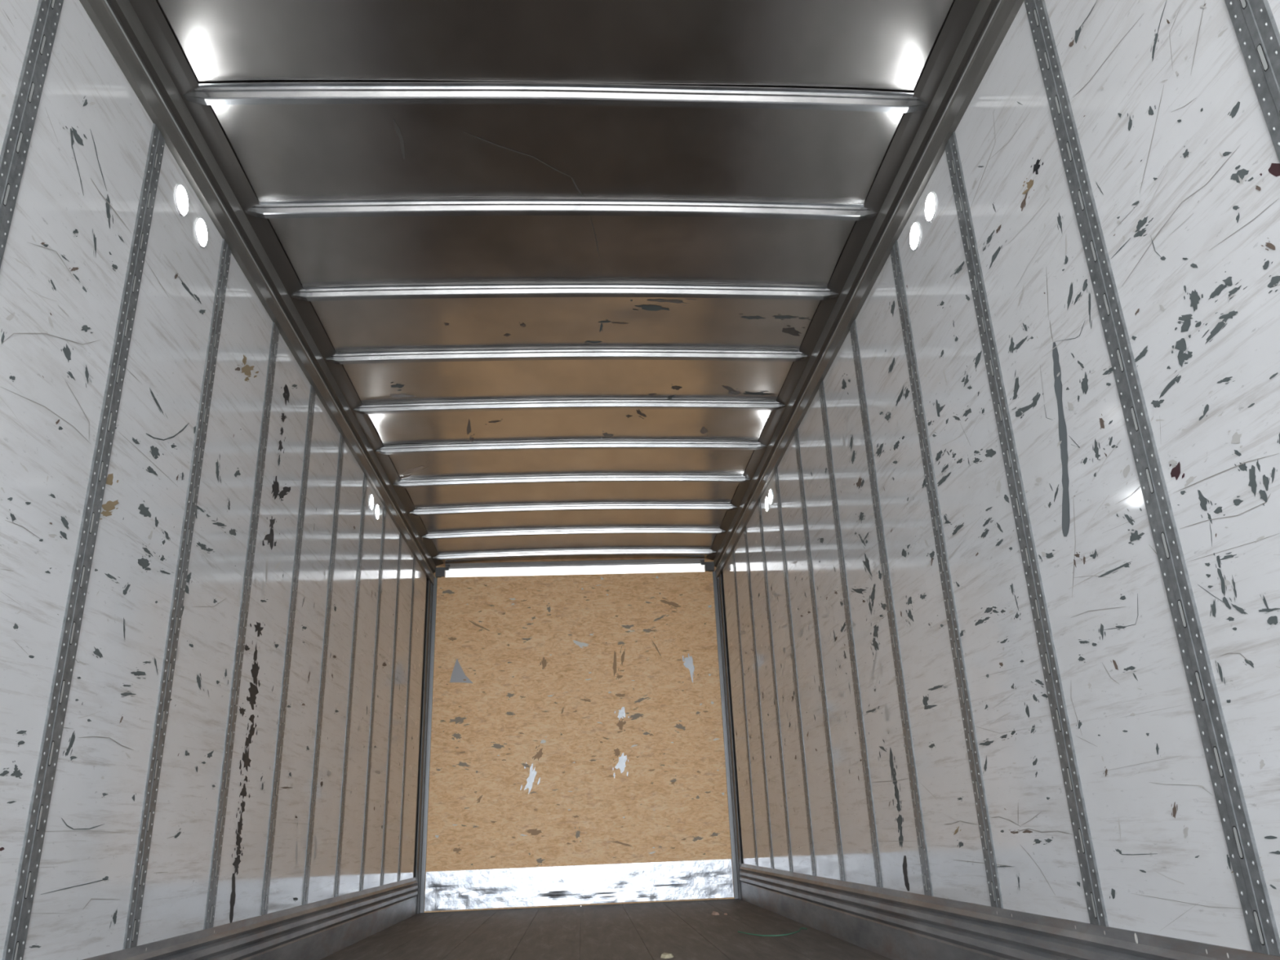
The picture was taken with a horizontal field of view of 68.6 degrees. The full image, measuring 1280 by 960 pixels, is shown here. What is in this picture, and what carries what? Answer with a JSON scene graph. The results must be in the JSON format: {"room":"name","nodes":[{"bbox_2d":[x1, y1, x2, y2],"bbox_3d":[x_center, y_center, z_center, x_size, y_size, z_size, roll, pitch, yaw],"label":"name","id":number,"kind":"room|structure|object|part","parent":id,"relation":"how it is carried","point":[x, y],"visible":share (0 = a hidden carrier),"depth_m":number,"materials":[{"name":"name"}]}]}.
{"room":"cargo space","nodes":[
{"label":"cargo space","id":0,"kind":"room"},
{"bbox_2d":[413,577,428,877],"bbox_3d":[-1.550,0.240,3.103,0.038,3.000,10.541,-1,-21,-4],"label":"wall","id":1,"kind":"structure","parent":0,"point":[427,580],"depth_m":7.78,"materials":[{"name":"grey metal"}]},
{"bbox_2d":[0,0,38,154],"bbox_3d":[-1.438,-0.275,1.699,0.013,2.863,0.608,-1,-21,-4],"label":"panel","id":2,"kind":"object","parent":1,"relation":"attached to","point":[16,16],"visible":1,"depth_m":2.21,"materials":[{"name":"grey plastic"}]},
{"bbox_2d":[0,0,63,267],"bbox_3d":[-1.448,-0.201,1.997,0.007,2.397,0.084,-1,-21,-4],"label":"wall post","id":3,"kind":"object","parent":2,"relation":"attached to","point":[19,132],"visible":1,"depth_m":2.25,"materials":[{"name":"grey metal"}]},
{"bbox_2d":[0,0,153,959],"bbox_3d":[-1.473,-0.056,2.277,0.013,2.863,0.627,-1,-21,-4],"label":"panel","id":4,"kind":"object","parent":1,"relation":"attached to","point":[63,269],"visible":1,"depth_m":2.36,"materials":[{"name":"grey"}]},
{"bbox_2d":[1,123,165,959],"bbox_3d":[-1.482,0.015,2.566,0.007,2.397,0.084,-1,-21,-4],"label":"wall post","id":5,"kind":"object","parent":1,"relation":"attached to","point":[33,838],"visible":1,"depth_m":2.47,"materials":[{"name":"grey metal"}]},
{"bbox_2d":[11,142,222,959],"bbox_3d":[-1.504,0.131,2.771,0.013,2.863,0.752,-1,-21,-4],"label":"panel","id":6,"kind":"object","parent":1,"relation":"attached to","point":[80,906],"visible":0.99,"depth_m":2.75,"materials":[{"name":"grey"}]},
{"bbox_2d":[173,183,188,216],"bbox_3d":[-1.534,-0.938,3.146,0.011,0.105,0.105,-1,-21,-4],"label":"round light","id":7,"kind":"object","parent":6,"relation":"attached to","point":[180,197],"visible":1,"depth_m":3.13,"materials":[{"name":"white plastic"}]},
{"bbox_2d":[194,217,207,248],"bbox_3d":[-1.543,-0.872,3.308,0.011,0.105,0.105,-1,-21,-4],"label":"round light","id":8,"kind":"object","parent":6,"relation":"attached to","point":[200,228],"visible":1,"depth_m":3.29,"materials":[{"name":"white plastic"}]},
{"bbox_2d":[122,238,231,949],"bbox_3d":[-1.517,0.231,3.135,0.007,2.397,0.084,-1,-21,-4],"label":"wall post","id":9,"kind":"object","parent":1,"relation":"attached to","point":[133,920],"visible":1,"depth_m":3.04,"materials":[{"name":"grey metal"}]},
{"bbox_2d":[137,253,272,946],"bbox_3d":[-1.543,0.372,3.407,0.013,2.863,0.608,-1,-21,-4],"label":"panel","id":10,"kind":"object","parent":1,"relation":"attached to","point":[177,880],"visible":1,"depth_m":3.34,"materials":[{"name":"grey"}]},
{"bbox_2d":[203,321,279,929],"bbox_3d":[-1.552,0.447,3.705,0.007,2.397,0.084,-1,-21,-4],"label":"wall post","id":11,"kind":"object","parent":1,"relation":"attached to","point":[244,606],"visible":1,"depth_m":3.63,"materials":[{"name":"grey metal"}]},
{"bbox_2d":[82,877,417,959],"bbox_3d":[-1.450,1.423,2.521,0.024,0.270,10.279,-1,-21,-4],"label":"baseboard","id":12,"kind":"structure","parent":1,"relation":"attached to","point":[318,930],"depth_m":4.28,"materials":[{"name":"metal"}]},
{"bbox_2d":[79,0,443,585],"bbox_3d":[-1.518,-1.006,3.539,0.098,0.198,10.469,-1,-21,-4],"label":"top rail","id":13,"kind":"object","parent":1,"relation":"attached to","point":[137,33],"depth_m":3.56,"materials":[{"name":"metal"}]},
{"bbox_2d":[213,333,311,927],"bbox_3d":[-1.577,0.588,3.976,0.013,2.863,0.608,-1,-21,-4],"label":"panel","id":14,"kind":"object","parent":1,"relation":"attached to","point":[242,860],"visible":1,"depth_m":3.92,"materials":[{"name":"grey"}]},
{"bbox_2d":[259,384,315,915],"bbox_3d":[-1.587,0.662,4.274,0.007,2.397,0.084,-1,-21,-4],"label":"wall post","id":15,"kind":"object","parent":1,"relation":"attached to","point":[276,780],"visible":1,"depth_m":4.21,"materials":[{"name":"grey metal"}]},
{"bbox_2d":[267,394,340,913],"bbox_3d":[-1.612,0.800,4.535,0.013,2.863,0.651,-1,-21,-4],"label":"panel","id":16,"kind":"object","parent":1,"relation":"attached to","point":[290,845],"visible":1,"depth_m":4.50,"materials":[{"name":"grey"}]},
{"bbox_2d":[302,433,344,905],"bbox_3d":[-1.622,0.878,4.843,0.007,2.397,0.084,-1,-21,-4],"label":"wall post","id":17,"kind":"object","parent":1,"relation":"attached to","point":[322,689],"visible":1,"depth_m":4.78,"materials":[{"name":"grey metal"}]},
{"bbox_2d":[307,441,364,903],"bbox_3d":[-1.646,1.010,5.089,0.013,2.863,0.662,-1,-21,-4],"label":"panel","id":18,"kind":"object","parent":1,"relation":"attached to","point":[331,765],"visible":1,"depth_m":5.07,"materials":[{"name":"grey"}]},
{"bbox_2d":[333,473,367,897],"bbox_3d":[-1.657,1.094,5.413,0.007,2.397,0.084,-1,-21,-4],"label":"wall post","id":19,"kind":"object","parent":1,"relation":"attached to","point":[365,480],"visible":1,"depth_m":5.35,"materials":[{"name":"grey metal"}]},
{"bbox_2d":[338,479,383,896],"bbox_3d":[-1.682,1.235,5.684,0.013,2.863,0.608,-1,-21,-4],"label":"panel","id":20,"kind":"object","parent":1,"relation":"attached to","point":[357,772],"visible":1,"depth_m":5.65,"materials":[{"name":"grey metal"}]},
{"bbox_2d":[368,493,373,510],"bbox_3d":[-1.707,0.141,5.974,0.011,0.105,0.105,-1,-21,-4],"label":"round light","id":21,"kind":"object","parent":20,"relation":"attached to","point":[371,498],"visible":1,"depth_m":5.95,"materials":[{"name":"white plastic"}]},
{"bbox_2d":[374,503,379,519],"bbox_3d":[-1.717,0.208,6.141,0.011,0.105,0.105,-1,-21,-4],"label":"round light","id":22,"kind":"object","parent":20,"relation":"attached to","point":[376,508],"visible":1,"depth_m":6.12,"materials":[{"name":"white plastic"}]},
{"bbox_2d":[360,506,386,890],"bbox_3d":[-1.692,1.310,5.982,0.007,2.397,0.084,-1,-21,-4],"label":"wall post","id":23,"kind":"object","parent":1,"relation":"attached to","point":[377,630],"visible":1,"depth_m":5.93,"materials":[{"name":"grey metal"}]},
{"bbox_2d":[363,511,399,889],"bbox_3d":[-1.717,1.451,6.253,0.013,2.863,0.608,-1,-21,-4],"label":"panel","id":24,"kind":"object","parent":1,"relation":"attached to","point":[374,848],"visible":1,"depth_m":6.23,"materials":[{"name":"grey"}]},
{"bbox_2d":[380,533,402,885],"bbox_3d":[-1.727,1.526,6.551,0.007,2.397,0.084,-1,-21,-4],"label":"wall post","id":25,"kind":"object","parent":1,"relation":"attached to","point":[401,535],"visible":1,"depth_m":6.50,"materials":[{"name":"grey metal"}]},
{"bbox_2d":[383,537,413,884],"bbox_3d":[-1.752,1.667,6.823,0.013,2.863,0.608,-1,-21,-4],"label":"panel","id":26,"kind":"object","parent":1,"relation":"attached to","point":[397,758],"visible":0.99,"depth_m":6.80,"materials":[{"name":"grey metal"}]},
{"bbox_2d":[397,555,416,881],"bbox_3d":[-1.762,1.741,7.120,0.007,2.397,0.084,-1,-21,-4],"label":"wall post","id":27,"kind":"object","parent":1,"relation":"attached to","point":[415,558],"visible":1,"depth_m":7.07,"materials":[{"name":"grey metal"}]},
{"bbox_2d":[400,560,426,880],"bbox_3d":[-1.787,1.883,7.392,0.013,2.863,0.608,-1,-21,-4],"label":"panel","id":28,"kind":"object","parent":1,"relation":"attached to","point":[415,682],"visible":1,"depth_m":7.39,"materials":[{"name":"grey"}]},
{"bbox_2d":[155,0,955,564],"bbox_3d":[-0.284,-1.136,3.687,2.602,0.059,10.511,-1,-21,-4],"label":"ceiling","id":29,"kind":"structure","parent":0,"point":[329,151],"depth_m":3.65,"materials":[{"name":"metal"}]},
{"bbox_2d":[182,82,928,112],"bbox_3d":[-0.253,-1.289,3.180,2.524,0.060,0.087,-1,-21,-4],"label":"bow","id":30,"kind":"object","parent":29,"relation":"attached to","point":[228,93],"visible":1,"depth_m":3.16,"materials":[{"name":"silver metal"}]},
{"bbox_2d":[244,198,876,220],"bbox_3d":[-0.288,-1.073,3.750,2.524,0.060,0.086,-1,-21,-4],"label":"bow","id":31,"kind":"object","parent":29,"relation":"attached to","point":[413,206],"visible":1,"depth_m":3.73,"materials":[{"name":"silver metal"}]},
{"bbox_2d":[290,283,838,301],"bbox_3d":[-0.323,-0.857,4.319,2.524,0.060,0.086,-1,-21,-4],"label":"bow","id":32,"kind":"object","parent":29,"relation":"attached to","point":[473,290],"visible":1,"depth_m":4.30,"materials":[{"name":"silver metal"}]},
{"bbox_2d":[324,347,808,364],"bbox_3d":[-0.357,-0.642,4.888,2.524,0.060,0.088,-1,-21,-4],"label":"bow","id":33,"kind":"object","parent":29,"relation":"attached to","point":[535,353],"visible":1,"depth_m":4.87,"materials":[{"name":"silver metal"}]},
{"bbox_2d":[352,398,786,414],"bbox_3d":[-0.392,-0.426,5.458,2.524,0.060,0.087,-1,-21,-4],"label":"bow","id":34,"kind":"object","parent":29,"relation":"attached to","point":[584,403],"visible":1,"depth_m":5.44,"materials":[{"name":"silver metal"}]},
{"bbox_2d":[374,440,766,454],"bbox_3d":[-0.427,-0.210,6.027,2.524,0.060,0.087,-1,-21,-4],"label":"bow","id":35,"kind":"object","parent":29,"relation":"attached to","point":[573,444],"visible":1,"depth_m":6.01,"materials":[{"name":"silver metal"}]},
{"bbox_2d":[392,474,751,488],"bbox_3d":[-0.462,0.006,6.596,2.524,0.060,0.089,-1,-21,-4],"label":"bow","id":36,"kind":"object","parent":29,"relation":"attached to","point":[572,478],"visible":1,"depth_m":6.58,"materials":[{"name":"silver metal"}]},
{"bbox_2d":[408,502,737,515],"bbox_3d":[-0.497,0.222,7.165,2.524,0.060,0.088,-1,-21,-4],"label":"bow","id":37,"kind":"object","parent":29,"relation":"attached to","point":[589,506],"visible":1,"depth_m":7.15,"materials":[{"name":"silver metal"}]},
{"bbox_2d":[421,527,726,539],"bbox_3d":[-0.532,0.438,7.735,2.524,0.060,0.089,-1,-21,-4],"label":"bow","id":38,"kind":"object","parent":29,"relation":"attached to","point":[597,531],"visible":1,"depth_m":7.72,"materials":[{"name":"silver metal"}]},
{"bbox_2d":[432,548,716,559],"bbox_3d":[-0.567,0.653,8.304,2.524,0.060,0.089,-1,-21,-4],"label":"bow","id":39,"kind":"object","parent":29,"relation":"attached to","point":[595,551],"visible":1,"depth_m":8.29,"materials":[{"name":"silver metal"}]},
{"bbox_2d":[424,557,733,912],"bbox_3d":[-0.531,2.066,8.087,2.602,2.920,0.041,-1,-21,-4],"label":"wall","id":40,"kind":"structure","parent":0,"point":[577,719],"depth_m":8.06,"materials":[{"name":"brown wood"}]},
{"bbox_2d":[444,558,705,577],"bbox_3d":[-0.580,0.795,8.526,2.350,0.124,0.034,-1,-21,-4],"label":"trim","id":41,"kind":"structure","parent":40,"relation":"attached to","point":[673,565],"depth_m":8.53,"materials":[{"name":"white metal"}]},
{"bbox_2d":[424,858,733,911],"bbox_3d":[-0.480,3.274,7.597,2.482,0.288,0.025,-1,-21,-4],"label":"baseboard","id":42,"kind":"structure","parent":40,"relation":"attached to","point":[708,878],"depth_m":7.59,"materials":[{"name":"metal"}]},
{"bbox_2d":[320,898,891,959],"bbox_3d":[-0.175,1.595,2.658,2.606,0.050,10.511,-1,-21,-4],"label":"floor","id":43,"kind":"structure","parent":0,"point":[688,930],"depth_m":5.24,"materials":[{"name":"brown wood"}]},
{"bbox_2d":[415,567,448,914],"bbox_3d":[-1.735,2.085,7.872,0.150,2.822,0.210,-1,-21,-4],"label":"post","id":44,"kind":"object","parent":43,"relation":"on","point":[420,870],"visible":0.99,"depth_m":7.84,"materials":[{"name":"grey metal"}]},
{"bbox_3d":[-1.798,2.160,7.840,0.018,2.664,0.210,-1,-21,-4],"label":"leg","id":45,"kind":"part","parent":44,"relation":"part of","materials":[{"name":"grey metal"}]},
{"bbox_3d":[-1.787,2.158,7.943,0.038,2.740,0.020,-1,-21,-4],"label":"leg","id":46,"kind":"part","parent":44,"relation":"part of","materials":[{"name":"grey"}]},
{"bbox_2d":[660,952,673,958],"bbox_3d":[0.121,2.140,4.229,0.061,0.014,0.116,-1,-21,-4],"label":"chip","id":47,"kind":"object","parent":43,"relation":"on","point":[665,955],"visible":1,"depth_m":4.20,"materials":[{"name":"beige wood"}]},
{"bbox_2d":[711,911,719,915],"bbox_3d":[0.504,2.896,6.281,0.051,0.016,0.143,-1,-21,-4],"label":"chip","id":48,"kind":"object","parent":43,"relation":"on","point":[713,913],"visible":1,"depth_m":6.24,"materials":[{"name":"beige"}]},
{"bbox_2d":[701,561,742,899],"bbox_3d":[0.691,2.049,8.034,0.150,2.822,0.210,-1,-21,-4],"label":"post","id":49,"kind":"object","parent":43,"relation":"on","point":[709,566],"visible":0.99,"depth_m":8.02,"materials":[{"name":"grey metal"}]},
{"bbox_3d":[0.735,2.120,8.112,0.038,2.740,0.020,-1,-21,-4],"label":"leg","id":50,"kind":"part","parent":49,"relation":"part of","materials":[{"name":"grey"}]},
{"bbox_3d":[0.760,2.122,8.011,0.018,2.664,0.210,-1,-21,-4],"label":"leg","id":51,"kind":"part","parent":49,"relation":"part of","materials":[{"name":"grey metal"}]},
{"bbox_2d":[737,927,807,936],"bbox_3d":[0.744,2.413,5.010,0.376,0.006,0.310,2,-21,-10],"label":"string","id":52,"kind":"object","parent":43,"relation":"on","point":[802,927],"visible":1,"depth_m":4.92,"materials":[{"name":"green"}]},
{"bbox_2d":[720,570,743,863],"bbox_3d":[1.088,0.201,3.280,0.038,3.000,10.541,-1,-21,-4],"label":"wall","id":53,"kind":"structure","parent":0,"point":[722,573],"depth_m":7.95,"materials":[{"name":"grey metal"}]},
{"bbox_2d":[723,553,755,865],"bbox_3d":[0.800,1.844,7.565,0.013,2.863,0.608,-1,-21,-4],"label":"panel","id":54,"kind":"object","parent":53,"relation":"attached to","point":[748,846],"visible":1,"depth_m":7.57,"materials":[{"name":"grey metal"}]},
{"bbox_2d":[732,549,757,866],"bbox_3d":[0.807,1.703,7.292,0.007,2.397,0.084,-1,-21,-4],"label":"wall post","id":55,"kind":"object","parent":53,"relation":"attached to","point":[733,554],"visible":1,"depth_m":7.25,"materials":[{"name":"grey metal"}]},
{"bbox_2d":[733,531,770,868],"bbox_3d":[0.835,1.628,6.996,0.013,2.863,0.608,-1,-21,-4],"label":"panel","id":56,"kind":"object","parent":53,"relation":"attached to","point":[745,627],"visible":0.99,"depth_m":6.98,"materials":[{"name":"grey metal"}]},
{"bbox_2d":[743,526,773,868],"bbox_3d":[0.842,1.487,6.723,0.007,2.397,0.084,-1,-21,-4],"label":"wall post","id":57,"kind":"object","parent":53,"relation":"attached to","point":[744,529],"visible":1,"depth_m":6.67,"materials":[{"name":"grey metal"}]},
{"bbox_2d":[746,505,789,871],"bbox_3d":[0.870,1.412,6.426,0.013,2.863,0.608,-1,-21,-4],"label":"panel","id":58,"kind":"object","parent":53,"relation":"attached to","point":[775,802],"visible":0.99,"depth_m":6.40,"materials":[{"name":"grey"}]},
{"bbox_2d":[757,499,792,871],"bbox_3d":[0.877,1.272,6.154,0.007,2.397,0.084,-1,-21,-4],"label":"wall post","id":59,"kind":"object","parent":53,"relation":"attached to","point":[779,733],"visible":1,"depth_m":6.10,"materials":[{"name":"grey metal"}]},
{"bbox_2d":[760,473,812,875],"bbox_3d":[0.906,1.188,5.835,0.013,2.863,0.655,-1,-21,-4],"label":"panel","id":60,"kind":"object","parent":53,"relation":"attached to","point":[794,787],"visible":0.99,"depth_m":5.82,"materials":[{"name":"grey"}]},
{"bbox_2d":[764,496,768,511],"bbox_3d":[0.849,0.161,6.289,0.011,0.105,0.105,-1,-21,-4],"label":"round light","id":61,"kind":"object","parent":60,"relation":"attached to","point":[766,501],"visible":1,"depth_m":6.26,"materials":[{"name":"white plastic"}]},
{"bbox_2d":[768,488,773,504],"bbox_3d":[0.857,0.110,6.165,0.011,0.105,0.105,-1,-21,-4],"label":"round light","id":62,"kind":"object","parent":60,"relation":"attached to","point":[771,494],"visible":1,"depth_m":6.14,"materials":[{"name":"white plastic"}]},
{"bbox_2d":[773,467,816,875],"bbox_3d":[0.911,1.056,5.585,0.007,2.397,0.084,-1,-21,-4],"label":"wall post","id":63,"kind":"object","parent":53,"relation":"attached to","point":[776,480],"visible":1,"depth_m":5.53,"materials":[{"name":"grey metal"}]},
{"bbox_2d":[777,435,839,879],"bbox_3d":[0.939,0.981,5.288,0.013,2.863,0.608,-1,-21,-4],"label":"panel","id":64,"kind":"object","parent":53,"relation":"attached to","point":[824,835],"visible":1,"depth_m":5.25,"materials":[{"name":"grey"}]},
{"bbox_2d":[794,428,845,880],"bbox_3d":[0.946,0.840,5.015,0.007,2.397,0.084,-1,-21,-4],"label":"wall post","id":65,"kind":"object","parent":53,"relation":"attached to","point":[842,871],"visible":1,"depth_m":4.95,"materials":[{"name":"grey metal"}]},
{"bbox_2d":[797,389,876,886],"bbox_3d":[0.976,0.753,4.688,0.013,2.863,0.673,-1,-21,-4],"label":"panel","id":66,"kind":"object","parent":53,"relation":"attached to","point":[855,829],"visible":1,"depth_m":4.67,"materials":[{"name":"grey"}]},
{"bbox_2d":[818,380,883,887],"bbox_3d":[0.981,0.624,4.446,0.007,2.397,0.084,-1,-21,-4],"label":"wall post","id":67,"kind":"object","parent":53,"relation":"attached to","point":[821,389],"visible":1,"depth_m":4.37,"materials":[{"name":"grey metal"}]},
{"bbox_2d":[706,0,1023,578],"bbox_3d":[0.961,-1.042,3.705,0.098,0.198,10.469,-1,-21,-4],"label":"top rail","id":68,"kind":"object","parent":53,"relation":"attached to","point":[973,32],"depth_m":3.70,"materials":[{"name":"metal"}]},
{"bbox_2d":[822,330,924,894],"bbox_3d":[1.009,0.549,4.149,0.013,2.863,0.608,-1,-21,-4],"label":"panel","id":69,"kind":"object","parent":53,"relation":"attached to","point":[896,834],"visible":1,"depth_m":4.10,"materials":[{"name":"grey"}]},
{"bbox_2d":[849,320,933,896],"bbox_3d":[1.016,0.408,3.877,0.007,2.397,0.084,-1,-21,-4],"label":"wall post","id":70,"kind":"object","parent":53,"relation":"attached to","point":[921,837],"visible":1,"depth_m":3.80,"materials":[{"name":"grey metal"}]},
{"bbox_2d":[855,253,1008,906],"bbox_3d":[1.049,0.305,3.505,0.013,2.863,0.770,-1,-21,-4],"label":"panel","id":71,"kind":"object","parent":53,"relation":"attached to","point":[957,872],"visible":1,"depth_m":3.51,"materials":[{"name":"grey"}]},
{"bbox_2d":[889,240,1003,908],"bbox_3d":[1.051,0.193,3.307,0.007,2.397,0.084,-1,-21,-4],"label":"wall post","id":72,"kind":"object","parent":53,"relation":"attached to","point":[988,848],"visible":1,"depth_m":3.22,"materials":[{"name":"grey metal"}]},
{"bbox_2d":[897,150,1089,923],"bbox_3d":[1.079,0.118,3.013,0.013,2.863,0.612,-1,-21,-4],"label":"panel","id":73,"kind":"object","parent":53,"relation":"attached to","point":[1032,832],"visible":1,"depth_m":2.92,"materials":[{"name":"grey"}]},
{"bbox_2d":[909,222,920,250],"bbox_3d":[1.020,-0.906,3.491,0.011,0.105,0.105,-1,-21,-4],"label":"round light","id":74,"kind":"object","parent":73,"relation":"attached to","point":[915,232],"visible":1,"depth_m":3.48,"materials":[{"name":"white plastic"}]},
{"bbox_2d":[924,191,937,222],"bbox_3d":[1.030,-0.969,3.334,0.011,0.105,0.105,-1,-21,-4],"label":"round light","id":75,"kind":"object","parent":73,"relation":"attached to","point":[931,205],"visible":1,"depth_m":3.32,"materials":[{"name":"white plastic"}]},
{"bbox_2d":[739,863,1279,959],"bbox_3d":[1.102,1.385,2.692,0.024,0.270,10.279,-1,-21,-4],"label":"baseboard","id":76,"kind":"structure","parent":53,"relation":"attached to","point":[891,924],"depth_m":3.30,"materials":[{"name":"metal"}]},
{"bbox_2d":[945,131,1108,926],"bbox_3d":[1.086,-0.023,2.738,0.007,2.397,0.084,-1,-21,-4],"label":"wall post","id":77,"kind":"object","parent":53,"relation":"attached to","point":[1070,773],"visible":1,"depth_m":2.63,"materials":[{"name":"grey metal"}]},
{"bbox_2d":[955,1,1252,951],"bbox_3d":[1.115,-0.104,2.425,0.013,2.863,0.674,-1,-21,-4],"label":"panel","id":78,"kind":"object","parent":53,"relation":"attached to","point":[1164,866],"visible":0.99,"depth_m":2.34,"materials":[{"name":"grey"}]},
{"bbox_2d":[1023,0,1279,956],"bbox_3d":[1.121,-0.239,2.169,0.007,2.397,0.084,-1,-21,-4],"label":"wall post","id":79,"kind":"object","parent":53,"relation":"attached to","point":[1260,923],"visible":1,"depth_m":2.04,"materials":[{"name":"grey metal"}]},
{"bbox_2d":[1044,0,1279,937],"bbox_3d":[1.147,-0.305,1.895,0.013,2.863,0.656,-1,-21,-4],"label":"panel","id":80,"kind":"object","parent":53,"relation":"attached to","point":[1182,162],"visible":1,"depth_m":1.89,"materials":[{"name":"grey plastic"}]},
{"bbox_2d":[1224,0,1279,162],"bbox_3d":[1.156,-0.455,1.599,0.007,2.397,0.084,-1,-21,-4],"label":"wall post","id":81,"kind":"object","parent":80,"relation":"attached to","point":[1253,21],"visible":1,"depth_m":1.72,"materials":[{"name":"grey metal"}]},
{"bbox_2d":[1267,0,1279,33],"bbox_3d":[1.183,-0.530,1.303,0.013,2.863,0.608,-1,-21,-4],"label":"panel","id":82,"kind":"object","parent":53,"relation":"attached to","point":[1274,5],"visible":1,"depth_m":1.69,"materials":[{"name":"grey"}]}
]}

